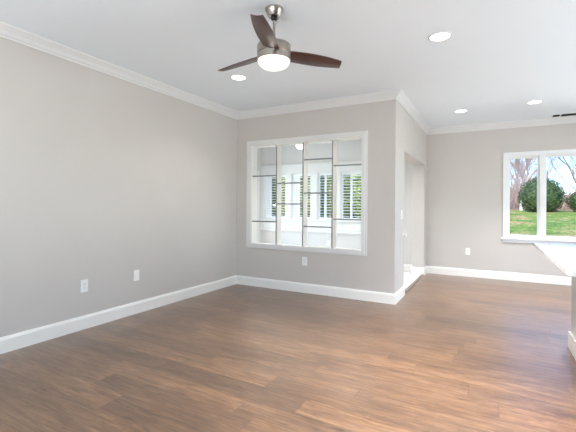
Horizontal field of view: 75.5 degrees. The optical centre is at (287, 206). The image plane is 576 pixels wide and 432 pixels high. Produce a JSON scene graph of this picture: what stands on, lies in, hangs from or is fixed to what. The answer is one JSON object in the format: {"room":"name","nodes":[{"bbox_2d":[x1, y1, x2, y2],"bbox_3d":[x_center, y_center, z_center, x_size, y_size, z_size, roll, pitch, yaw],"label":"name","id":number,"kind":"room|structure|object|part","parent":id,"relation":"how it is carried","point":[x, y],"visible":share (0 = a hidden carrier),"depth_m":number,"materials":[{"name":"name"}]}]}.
{"room":"empty living room","nodes":[
{"label":"empty living room","id":0,"kind":"room"},
{"bbox_2d":[0,37,236,336],"bbox_3d":[-2.635,-0.141,2.800,0.130,2.740,7.593,0,0,29],"label":"wall","id":1,"kind":"structure","parent":0,"point":[104,178],"depth_m":3.89,"materials":[{"name":"paint"}]},
{"bbox_2d":[80,279,87,292],"bbox_3d":[-2.050,0.799,3.743,0.010,0.125,0.077,0,0,29],"label":"electrical outlet","id":2,"kind":"object","parent":1,"relation":"attached to","point":[84,283],"visible":1,"depth_m":3.74,"materials":[{"name":"white plastic"}]},
{"bbox_2d":[0,275,235,353],"bbox_3d":[-2.613,1.162,2.708,0.016,0.136,7.463,0,0,29],"label":"baseboard","id":3,"kind":"structure","parent":1,"relation":"attached to","point":[19,340],"depth_m":3.88,"materials":[{"name":"white wood"}]},
{"bbox_2d":[0,21,238,119],"bbox_3d":[-2.565,-1.460,2.693,0.078,0.100,7.463,0,0,29],"label":"trim","id":4,"kind":"structure","parent":1,"relation":"attached to","point":[7,31],"depth_m":3.84,"materials":[{"name":"paint"}]},
{"bbox_2d":[134,270,138,280],"bbox_3d":[-1.749,0.796,4.294,0.008,0.125,0.077,0,0,29],"label":"blank wall plate","id":5,"kind":"object","parent":1,"relation":"attached to","point":[136,272],"visible":1,"depth_m":4.29,"materials":[{"name":"white plastic"}]},
{"bbox_2d":[257,148,261,242],"bbox_3d":[-1.313,-0.130,7.838,0.150,2.740,2.519,0,0,29],"label":"wall","id":6,"kind":"structure","parent":0,"point":[258,149],"depth_m":8.85,"materials":[{"name":"paint"}]},
{"bbox_2d":[257,170,258,242],"bbox_3d":[-1.191,0.128,7.949,0.080,1.954,1.980,0,0,29],"label":"window","id":7,"kind":"structure","parent":6,"relation":"in","point":[257,170],"depth_m":8.75,"materials":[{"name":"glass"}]},
{"bbox_2d":[0,271,575,431],"bbox_3d":[0.891,1.332,2.312,9.330,0.150,10.422,0,0,29],"label":"floor","id":8,"kind":"structure","parent":0,"point":[455,353],"depth_m":2.90,"materials":[{"name":"brown wood"}]},
{"bbox_2d":[568,277,575,359],"bbox_3d":[2.409,0.824,2.469,0.638,0.889,1.658,0,0,29],"label":"base cabinet","id":9,"kind":"object","parent":8,"relation":"on","point":[571,334],"visible":0.92,"depth_m":3.23,"materials":[{"name":"white wood"}]},
{"bbox_2d":[533,242,575,276],"bbox_3d":[2.420,0.364,2.552,1.088,0.030,1.920,0,0,29],"label":"countertop","id":10,"kind":"structure","parent":9,"relation":"on","point":[563,255],"depth_m":2.68,"materials":[{"name":"white stone"}]},
{"bbox_2d":[0,0,575,127],"bbox_3d":[0.913,-1.558,2.312,9.330,0.150,10.422,0,0,29],"label":"ceiling","id":11,"kind":"structure","parent":0,"point":[499,57],"depth_m":3.45,"materials":[{"name":"paint"}]},
{"bbox_2d":[230,75,246,80],"bbox_3d":[-0.574,-1.492,4.310,0.196,0.006,0.196,0,0,29],"label":"recessed light","id":12,"kind":"object","parent":11,"relation":"in","point":[234,77],"visible":1,"depth_m":4.30,"materials":[{"name":"white plastic"}]},
{"bbox_2d":[218,4,341,70],"bbox_3d":[-0.205,-1.263,2.823,0.972,0.457,1.015,0,0,29],"label":"ceiling fan","id":13,"kind":"object","parent":11,"relation":"hanging from","point":[273,53],"visible":1,"depth_m":2.75,"materials":[{"name":"brown wood"}]},
{"bbox_3d":[-0.374,-1.152,3.018,0.483,0.012,0.136,0,15,38],"label":"blade","id":14,"kind":"part","parent":13,"relation":"part of","materials":[{"name":"brown wood"}]},
{"bbox_3d":[-0.156,-1.151,2.467,0.136,0.012,0.483,16,2,8],"label":"blade","id":15,"kind":"part","parent":13,"relation":"part of","materials":[{"name":"brown wood"}]},
{"bbox_3d":[0.211,-1.148,2.931,0.483,0.012,0.136,0,-15,-22],"label":"blade","id":16,"kind":"part","parent":13,"relation":"part of","materials":[{"name":"brown wood"}]},
{"bbox_2d":[296,142,331,148],"bbox_3d":[0.232,-1.272,6.884,0.868,0.432,0.868,0,0,-35],"label":"ceiling fan","id":17,"kind":"object","parent":11,"relation":"hanging from","point":[300,146],"visible":0.23,"depth_m":6.82,"materials":[{"name":"white plastic"}]},
{"bbox_2d":[428,31,451,41],"bbox_3d":[1.323,-1.477,3.238,0.196,0.006,0.196,0,0,29],"label":"recessed light","id":18,"kind":"object","parent":11,"relation":"in","point":[443,35],"visible":1,"depth_m":3.23,"materials":[{"name":"white plastic"}]},
{"bbox_2d":[454,109,467,112],"bbox_3d":[2.663,-1.466,5.725,0.196,0.006,0.196,0,0,29],"label":"recessed light","id":19,"kind":"object","parent":11,"relation":"in","point":[461,110],"visible":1,"depth_m":5.74,"materials":[{"name":"white plastic"}]},
{"bbox_2d":[526,100,542,103],"bbox_3d":[3.454,-1.460,5.209,0.196,0.006,0.196,0,0,29],"label":"recessed light","id":20,"kind":"object","parent":11,"relation":"in","point":[533,101],"visible":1,"depth_m":5.21,"materials":[{"name":"white plastic"}]},
{"bbox_2d":[550,112,575,117],"bbox_3d":[4.466,-1.452,5.874,0.510,0.006,0.230,0,0,29],"label":"ceiling vent","id":21,"kind":"object","parent":11,"relation":"in","point":[574,113],"visible":1,"depth_m":5.93,"materials":[{"name":"white plastic"}]},
{"bbox_2d":[236,99,397,293],"bbox_3d":[0.309,-0.118,5.445,2.509,2.740,0.130,0,0,29],"label":"wall","id":22,"kind":"structure","parent":0,"point":[376,271],"depth_m":5.10,"materials":[{"name":"paint"}]},
{"bbox_2d":[302,257,306,265],"bbox_3d":[0.238,0.797,5.400,0.077,0.125,0.010,0,0,29],"label":"electrical outlet","id":23,"kind":"object","parent":22,"relation":"attached to","point":[304,259],"visible":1,"depth_m":5.39,"materials":[{"name":"white plastic"}]},
{"bbox_2d":[246,130,367,255],"bbox_3d":[0.235,-0.181,5.482,1.948,1.675,0.168,0,0,29],"label":"window","id":24,"kind":"structure","parent":22,"relation":"in","point":[251,194],"depth_m":5.44,"materials":[{"name":"white wood"}]},
{"bbox_2d":[236,275,394,304],"bbox_3d":[0.271,1.184,5.377,2.525,0.136,0.016,0,0,29],"label":"baseboard","id":25,"kind":"structure","parent":22,"relation":"attached to","point":[372,296],"depth_m":5.27,"materials":[{"name":"white wood"}]},
{"bbox_2d":[238,89,400,119],"bbox_3d":[0.304,-1.438,5.335,2.587,0.100,0.078,0,0,29],"label":"trim","id":26,"kind":"structure","parent":22,"relation":"attached to","point":[392,94],"depth_m":5.23,"materials":[{"name":"paint"}]},
{"bbox_2d":[397,102,426,290],"bbox_3d":[1.954,-0.105,6.056,0.206,2.740,2.519,0,0,29],"label":"wall","id":27,"kind":"structure","parent":0,"point":[412,140],"depth_m":6.21,"materials":[{"name":"paint"}]},
{"bbox_2d":[395,286,404,304],"bbox_3d":[1.514,1.194,5.037,0.016,0.136,0.609,0,0,29],"label":"baseboard","id":28,"kind":"structure","parent":27,"relation":"attached to","point":[400,293],"depth_m":4.99,"materials":[{"name":"white wood"}]},
{"bbox_2d":[396,90,430,133],"bbox_3d":[2.039,-1.424,5.897,0.078,0.100,2.727,0,0,29],"label":"trim","id":29,"kind":"structure","parent":27,"relation":"attached to","point":[402,98],"depth_m":5.55,"materials":[{"name":"paint"}]},
{"bbox_2d":[405,274,422,292],"bbox_3d":[2.060,1.260,6.098,0.049,0.012,1.778,0,0,29],"label":"trim","id":30,"kind":"structure","parent":27,"relation":"attached to","point":[421,275],"depth_m":6.05,"materials":[{"name":"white wood"}]},
{"bbox_2d":[411,267,423,274],"bbox_3d":[2.417,1.201,6.925,0.238,0.136,0.016,0,0,29],"label":"baseboard","id":31,"kind":"object","parent":27,"relation":"attached to","point":[414,270],"visible":1,"depth_m":6.92,"materials":[{"name":"white wood"}]},
{"bbox_2d":[261,123,575,276],"bbox_3d":[3.350,-0.094,6.802,9.330,2.740,0.194,0,0,29],"label":"wall","id":32,"kind":"structure","parent":0,"point":[464,188],"depth_m":6.82,"materials":[{"name":"paint"}]},
{"bbox_2d":[264,174,285,218],"bbox_3d":[-0.267,-0.227,8.788,0.595,1.060,0.150,0,0,29],"label":"window","id":33,"kind":"structure","parent":32,"relation":"in","point":[266,174],"depth_m":8.86,"materials":[{"name":"white wood"}]},
{"bbox_2d":[266,176,270,217],"bbox_3d":[-0.467,-0.229,8.862,0.130,1.020,0.028,0,0,29],"label":"window shutter","id":34,"kind":"object","parent":33,"relation":"attached to","point":[268,178],"visible":0.99,"depth_m":8.85,"materials":[{"name":"white wood"}]},
{"bbox_2d":[270,175,285,218],"bbox_3d":[-0.223,-0.227,8.729,0.417,1.020,0.060,0,0,29],"label":"window shutter","id":35,"kind":"object","parent":33,"relation":"attached to","point":[271,216],"visible":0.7,"depth_m":8.76,"materials":[{"name":"white wood"}]},
{"bbox_2d":[260,171,339,220],"bbox_3d":[0.504,-0.221,8.270,2.625,1.060,0.022,0,0,29],"label":"trim","id":36,"kind":"structure","parent":32,"relation":"attached to","point":[313,175],"depth_m":8.25,"materials":[{"name":"white wood"}]},
{"bbox_2d":[291,173,310,219],"bbox_3d":[0.330,-0.222,8.462,0.515,1.060,0.150,0,0,29],"label":"window","id":37,"kind":"structure","parent":32,"relation":"in","point":[291,173],"depth_m":8.51,"materials":[{"name":"white wood"}]},
{"bbox_2d":[292,174,298,218],"bbox_3d":[0.178,-0.224,8.511,0.158,1.020,0.028,0,0,29],"label":"window shutter","id":38,"kind":"object","parent":37,"relation":"attached to","point":[295,195],"visible":0.91,"depth_m":8.51,"materials":[{"name":"white wood"}]},
{"bbox_2d":[299,174,310,218],"bbox_3d":[0.386,-0.222,8.397,0.309,1.020,0.060,0,0,29],"label":"window shutter","id":39,"kind":"object","parent":37,"relation":"attached to","point":[299,174],"visible":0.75,"depth_m":8.42,"materials":[{"name":"white wood"}]},
{"bbox_2d":[260,219,360,233],"bbox_3d":[0.492,0.436,8.257,2.625,0.265,0.050,0,0,29],"label":"trim","id":40,"kind":"structure","parent":32,"relation":"attached to","point":[344,227],"depth_m":8.20,"materials":[{"name":"white wood"}]},
{"bbox_2d":[317,172,331,220],"bbox_3d":[0.865,-0.218,8.170,0.425,1.060,0.150,0,0,29],"label":"window","id":41,"kind":"structure","parent":32,"relation":"in","point":[317,172],"depth_m":8.21,"materials":[{"name":"white wood"}]},
{"bbox_2d":[318,173,325,219],"bbox_3d":[0.753,-0.219,8.197,0.158,1.020,0.060,0,0,29],"label":"window shutter","id":42,"kind":"object","parent":41,"relation":"attached to","point":[320,174],"visible":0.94,"depth_m":8.18,"materials":[{"name":"white wood"}]},
{"bbox_2d":[325,173,331,219],"bbox_3d":[0.922,-0.218,8.105,0.219,1.020,0.060,0,0,29],"label":"window shutter","id":43,"kind":"object","parent":41,"relation":"attached to","point":[326,190],"visible":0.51,"depth_m":8.13,"materials":[{"name":"white wood"}]},
{"bbox_2d":[340,171,360,220],"bbox_3d":[1.374,-0.214,7.893,0.505,1.060,0.150,0,0,29],"label":"window","id":44,"kind":"structure","parent":32,"relation":"in","point":[341,172],"depth_m":7.95,"materials":[{"name":"white wood"}]},
{"bbox_2d":[342,172,351,218],"bbox_3d":[1.250,-0.215,7.926,0.210,1.020,0.059,0,0,29],"label":"window shutter","id":45,"kind":"object","parent":44,"relation":"attached to","point":[343,173],"visible":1,"depth_m":7.91,"materials":[{"name":"white wood"}]},
{"bbox_2d":[351,172,360,220],"bbox_3d":[1.454,-0.214,7.815,0.247,1.020,0.059,0,0,29],"label":"window shutter","id":46,"kind":"object","parent":44,"relation":"attached to","point":[353,173],"visible":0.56,"depth_m":7.83,"materials":[{"name":"white wood"}]},
{"bbox_2d":[404,264,411,271],"bbox_3d":[0.897,1.189,8.053,3.543,0.136,0.016,0,0,29],"label":"baseboard","id":47,"kind":"structure","parent":32,"relation":"attached to","point":[407,267],"depth_m":7.26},
{"bbox_2d":[465,248,469,254],"bbox_3d":[3.269,0.821,6.765,0.077,0.125,0.010,0,0,29],"label":"electrical outlet","id":48,"kind":"object","parent":32,"relation":"attached to","point":[467,250],"visible":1,"depth_m":6.76,"materials":[{"name":"white plastic"}]},
{"bbox_2d":[426,266,570,285],"bbox_3d":[4.952,1.221,5.842,5.281,0.136,0.016,0,0,29],"label":"baseboard","id":49,"kind":"structure","parent":32,"relation":"attached to","point":[559,280],"depth_m":6.50,"materials":[{"name":"white wood"}]},
{"bbox_2d":[427,116,575,134],"bbox_3d":[4.957,-1.401,5.815,5.281,0.100,0.078,0,0,29],"label":"trim","id":50,"kind":"structure","parent":32,"relation":"attached to","point":[569,119],"depth_m":6.46,"materials":[{"name":"paint"}]},
{"bbox_2d":[501,149,575,243],"bbox_3d":[4.287,-0.152,6.274,1.200,1.560,0.205,0,0,29],"label":"window","id":51,"kind":"structure","parent":32,"relation":"in","point":[541,156],"depth_m":6.28,"materials":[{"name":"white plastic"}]},
{"bbox_3d":[4.054,-0.168,6.407,0.469,1.386,0.045,0,0,29],"label":"sash","id":52,"kind":"part","parent":51,"relation":"part of","materials":[{"name":"white plastic"}]},
{"bbox_3d":[4.252,0.587,6.221,1.200,0.083,0.085,0,0,29],"label":"sill","id":53,"kind":"part","parent":51,"relation":"part of","materials":[{"name":"white plastic"}]},
{"bbox_3d":[4.520,-0.165,6.152,0.481,1.386,0.045,0,0,29],"label":"sash","id":54,"kind":"part","parent":51,"relation":"part of","materials":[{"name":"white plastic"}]},
{"label":"outside","id":55,"kind":"structure","parent":0,"visible":0},
{"bbox_2d":[268,208,575,236],"bbox_3d":[17.418,0.949,31.965,90.000,1.617,57.188,0,0,29],"label":"ground","id":56,"kind":"structure","parent":55,"point":[560,223],"depth_m":15.48,"materials":[{"name":"green plant"}]},
{"bbox_2d":[268,177,275,213],"bbox_3d":[-1.424,-2.627,22.879,3.007,6.651,2.990,0,0,29],"label":"evergreen tree","id":57,"kind":"object","parent":56,"relation":"on","point":[273,201],"visible":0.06,"depth_m":22.28,"materials":[{"name":"green plant"}]},
{"bbox_2d":[321,176,331,217],"bbox_3d":[2.230,-2.420,19.967,1.964,6.473,1.931,0,0,29],"label":"evergreen tree","id":58,"kind":"object","parent":56,"relation":"on","point":[328,215],"visible":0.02,"depth_m":19.62,"materials":[{"name":"green plant"}]},
{"bbox_2d":[510,159,525,181],"bbox_3d":[17.052,-2.337,29.276,3.249,5.271,3.222,0,0,36],"label":"bare tree","id":59,"kind":"object","parent":56,"relation":"on","point":[511,159],"visible":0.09,"depth_m":28.56,"materials":[{"name":"plant"}]},
{"bbox_2d":[510,158,534,183],"bbox_3d":[14.482,-2.692,25.442,3.236,6.006,4.690,0,0,-39],"label":"bare tree","id":60,"kind":"object","parent":56,"relation":"on","point":[532,158],"visible":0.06,"depth_m":24.61,"materials":[{"name":"plant"}]},
{"bbox_2d":[510,160,548,183],"bbox_3d":[19.966,-2.235,31.453,5.501,5.094,3.825,0,0,-31],"label":"bare tree","id":61,"kind":"object","parent":56,"relation":"on","point":[519,160],"visible":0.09,"depth_m":31.43,"materials":[{"name":"grey plant"}]},
{"bbox_2d":[510,157,549,209],"bbox_3d":[14.474,-3.577,21.989,3.428,7.864,2.484,0,0,45],"label":"bare tree","id":62,"kind":"object","parent":56,"relation":"on","point":[516,161],"visible":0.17,"depth_m":22.29,"materials":[{"name":"grey plant"}]},
{"bbox_2d":[510,157,563,180],"bbox_3d":[17.181,-2.293,26.213,3.522,5.264,3.365,0,0,6],"label":"bare tree","id":63,"kind":"object","parent":56,"relation":"on","point":[535,168],"visible":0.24,"depth_m":25.74,"materials":[{"name":"grey plant"}]},
{"bbox_2d":[517,176,566,212],"bbox_3d":[13.317,-0.518,19.528,2.226,2.168,2.101,0,0,29],"label":"round shrub","id":64,"kind":"object","parent":56,"relation":"on","point":[554,194],"visible":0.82,"depth_m":19.02,"materials":[{"name":"green plant"}]},
{"bbox_2d":[510,166,575,210],"bbox_3d":[20.003,-1.337,27.159,11.188,3.270,14.613,0,0,29],"label":"brushwood","id":65,"kind":"object","parent":56,"relation":"on","point":[514,205],"visible":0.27,"depth_m":23.77,"materials":[{"name":"plant"}]},
{"bbox_2d":[533,157,574,186],"bbox_3d":[25.620,-2.908,35.854,3.332,6.531,4.633,0,0,-22],"label":"bare tree","id":66,"kind":"object","parent":56,"relation":"on","point":[551,157],"visible":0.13,"depth_m":35.11,"materials":[{"name":"grey plant"}]},
{"bbox_2d":[549,156,575,188],"bbox_3d":[18.596,-3.184,25.324,4.462,7.101,4.422,0,0,-21],"label":"bare tree","id":67,"kind":"object","parent":56,"relation":"on","point":[566,163],"visible":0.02,"depth_m":25.02,"materials":[{"name":"grey plant"}]},
{"bbox_2d":[555,158,575,190],"bbox_3d":[25.017,-2.741,31.465,4.301,6.183,3.397,0,0,36],"label":"bare tree","id":68,"kind":"object","parent":56,"relation":"on","point":[570,158],"visible":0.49,"depth_m":32.17,"materials":[{"name":"grey plant"}]},
{"bbox_2d":[565,192,575,211],"bbox_3d":[15.415,-0.234,18.973,2.136,1.450,2.197,0,0,29],"label":"round shrub","id":69,"kind":"object","parent":56,"relation":"on","point":[572,198],"visible":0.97,"depth_m":19.11,"materials":[{"name":"green plant"}]},
{"bbox_3d":[-0.315,0.940,17.195,15.000,0.409,3.500,0,0,29],"label":"mulch bed","id":70,"kind":"object","parent":56,"relation":"on","visible":0},
{"bbox_2d":[272,177,284,215],"bbox_3d":[0.137,-1.851,18.026,1.918,5.893,1.949,0,0,29],"label":"evergreen tree","id":71,"kind":"object","parent":70,"relation":"on","point":[283,181],"visible":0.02,"depth_m":17.55,"materials":[{"name":"green plant"}]},
{"bbox_2d":[295,176,324,216],"bbox_3d":[0.970,-1.251,16.581,1.626,4.779,1.543,0,0,29],"label":"evergreen tree","id":72,"kind":"object","parent":70,"relation":"on","point":[322,177],"visible":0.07,"depth_m":16.15,"materials":[{"name":"green plant"}]},
{"bbox_2d":[327,175,354,217],"bbox_3d":[2.337,-1.610,16.261,1.530,5.605,1.613,0,0,-36],"label":"evergreen tree","id":73,"kind":"object","parent":70,"relation":"on","point":[329,203],"visible":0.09,"depth_m":15.88,"materials":[{"name":"green plant"}]},
{"bbox_2d":[349,174,360,217],"bbox_3d":[3.276,-1.421,15.286,1.555,5.111,1.511,0,0,7],"label":"evergreen tree","id":74,"kind":"object","parent":70,"relation":"on","point":[357,206],"visible":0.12,"depth_m":15.02,"materials":[{"name":"green plant"}]}
]}

